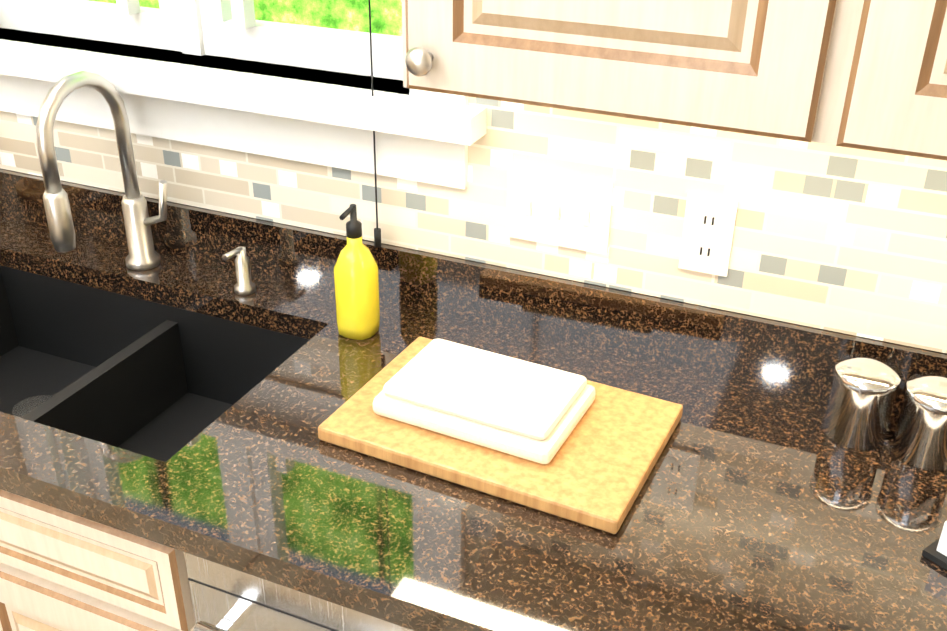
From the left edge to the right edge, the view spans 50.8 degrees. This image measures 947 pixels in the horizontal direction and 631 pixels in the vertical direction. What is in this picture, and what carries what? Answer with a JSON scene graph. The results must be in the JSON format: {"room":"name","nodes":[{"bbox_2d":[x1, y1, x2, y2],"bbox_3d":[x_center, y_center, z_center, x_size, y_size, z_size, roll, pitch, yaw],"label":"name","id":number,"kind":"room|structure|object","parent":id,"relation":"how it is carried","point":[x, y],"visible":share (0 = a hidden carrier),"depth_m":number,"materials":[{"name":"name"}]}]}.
{"room":"kitchen","nodes":[
{"label":"kitchen","id":0,"kind":"room"},
{"bbox_2d":[0,28,409,94],"bbox_3d":[-0.907,-0.637,1.849,5.210,2.740,0.140,12,30,20],"label":"wall","id":1,"kind":"structure","parent":0,"point":[191,57],"depth_m":1.68,"materials":[{"name":"paint"}]},
{"bbox_2d":[0,0,486,188],"bbox_3d":[-0.492,-0.923,1.453,1.170,1.350,0.210,12,30,20],"label":"window","id":2,"kind":"structure","parent":1,"relation":"in","point":[425,136],"depth_m":1.65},
{"bbox_2d":[368,0,380,246],"bbox_3d":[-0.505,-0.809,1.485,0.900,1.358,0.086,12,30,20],"label":"cord","id":3,"kind":"object","parent":2,"relation":"attached to","point":[377,236],"visible":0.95,"depth_m":1.57,"materials":[{"name":"black"}]},
{"bbox_2d":[0,97,946,353],"bbox_3d":[-0.081,-0.267,1.549,3.096,0.362,0.007,12,30,20],"label":"tile backsplash","id":4,"kind":"structure","parent":1,"relation":"attached to","point":[844,240],"depth_m":1.44,"materials":[{"name":"tile"}]},
{"bbox_2d":[506,165,613,254],"bbox_3d":[0.125,-0.157,1.492,0.162,0.115,0.015,12,30,20],"label":"switch plate","id":5,"kind":"object","parent":4,"relation":"attached to","point":[560,209],"visible":1,"depth_m":1.49,"materials":[{"name":"white plastic"}]},
{"bbox_2d":[678,193,737,276],"bbox_3d":[0.333,-0.114,1.418,0.070,0.115,0.008,12,30,20],"label":"electrical outlet plate","id":6,"kind":"object","parent":4,"relation":"attached to","point":[708,233],"visible":1,"depth_m":1.41,"materials":[{"name":"white plastic"}]},
{"bbox_2d":[402,0,865,145],"bbox_3d":[0.200,-0.700,0.976,0.472,0.945,0.341,12,30,20],"label":"upper cabinet","id":7,"kind":"object","parent":1,"relation":"attached to","point":[783,69],"depth_m":1.01,"materials":[{"name":"beige wood"}]},
{"bbox_2d":[838,0,946,160],"bbox_3d":[0.633,-0.606,0.814,0.472,0.945,0.341,12,30,20],"label":"upper cabinet","id":8,"kind":"object","parent":1,"relation":"attached to","point":[866,74],"depth_m":0.93,"materials":[{"name":"beige wood"}]},
{"bbox_3d":[-2.334,2.051,-0.240,5.690,0.060,7.290,12,30,20],"label":"floor","id":9,"kind":"structure","parent":0,"visible":0},
{"bbox_2d":[0,489,195,630],"bbox_3d":[-0.634,0.538,1.867,0.865,0.661,0.621,12,30,20],"label":"base cabinet","id":10,"kind":"object","parent":9,"relation":"on","point":[61,570],"visible":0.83,"depth_m":1.44,"materials":[{"name":"beige wood"}]},
{"bbox_2d":[0,168,946,630],"bbox_3d":[-0.209,0.171,1.458,3.096,0.325,0.633,12,30,20],"label":"countertop","id":11,"kind":"structure","parent":10,"relation":"on","point":[184,396],"depth_m":1.16,"materials":[{"name":"stone"}]},
{"bbox_2d":[36,71,166,270],"bbox_3d":[-0.604,-0.216,1.647,0.112,0.366,0.219,12,30,20],"label":"gooseneck faucet","id":12,"kind":"object","parent":11,"relation":"on","point":[138,222],"visible":1,"depth_m":1.62,"materials":[{"name":"silver metal"}]},
{"bbox_2d":[222,247,255,295],"bbox_3d":[-0.398,-0.075,1.684,0.036,0.087,0.063,12,30,20],"label":"soap dispenser","id":13,"kind":"object","parent":11,"relation":"on","point":[244,285],"visible":1,"depth_m":1.69,"materials":[{"name":"silver metal"}]},
{"bbox_2d":[334,204,379,339],"bbox_3d":[-0.183,-0.071,1.547,0.064,0.215,0.067,12,30,20],"label":"soap bottle","id":14,"kind":"object","parent":11,"relation":"on","point":[356,290],"visible":1,"depth_m":1.53,"materials":[{"name":"yellow plastic"}]},
{"bbox_2d":[318,337,682,533],"bbox_3d":[0.042,0.145,1.356,0.420,0.022,0.280,14,31,23],"label":"cutting board","id":15,"kind":"object","parent":11,"relation":"on","point":[595,472],"visible":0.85,"depth_m":1.28,"materials":[{"name":"brown wood"}]},
{"bbox_2d":[373,339,595,463],"bbox_3d":[0.016,0.107,1.353,0.268,0.045,0.187,12,30,20],"label":"folded towel","id":16,"kind":"object","parent":15,"relation":"on","point":[530,411],"visible":1,"depth_m":1.31,"materials":[{"name":"white fabric"}]},
{"bbox_2d":[823,354,901,449],"bbox_3d":[0.521,0.114,1.340,0.084,0.105,0.084,12,30,20],"label":"steel canister","id":17,"kind":"object","parent":11,"relation":"on","point":[864,389],"visible":0.98,"depth_m":1.31,"materials":[{"name":"silver metal"}]},
{"bbox_2d":[892,372,946,470],"bbox_3d":[0.600,0.136,1.300,0.084,0.105,0.084,12,30,20],"label":"steel canister","id":18,"kind":"object","parent":11,"relation":"on","point":[920,439],"visible":1,"depth_m":1.28,"materials":[{"name":"silver metal"}]},
{"bbox_2d":[922,521,946,569],"bbox_3d":[0.658,0.218,1.094,0.200,0.158,0.207,-19,34,-32],"label":"napkin holder","id":19,"kind":"object","parent":11,"relation":"on","point":[935,552],"visible":1,"depth_m":1.14,"materials":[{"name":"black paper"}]},
{"bbox_2d":[184,552,412,630],"bbox_3d":[0.028,0.610,1.531,0.606,0.868,0.646,12,30,20],"label":"dishwasher","id":20,"kind":"object","parent":9,"relation":"on","point":[224,598],"visible":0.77,"depth_m":1.19,"materials":[{"name":"silver metal"}]},
{"label":"outside","id":21,"kind":"structure","parent":0,"visible":0},
{"bbox_2d":[89,0,401,35],"bbox_3d":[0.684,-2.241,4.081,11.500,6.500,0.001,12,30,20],"label":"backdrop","id":22,"kind":"structure","parent":21,"point":[386,16],"depth_m":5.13,"materials":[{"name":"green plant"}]}
]}

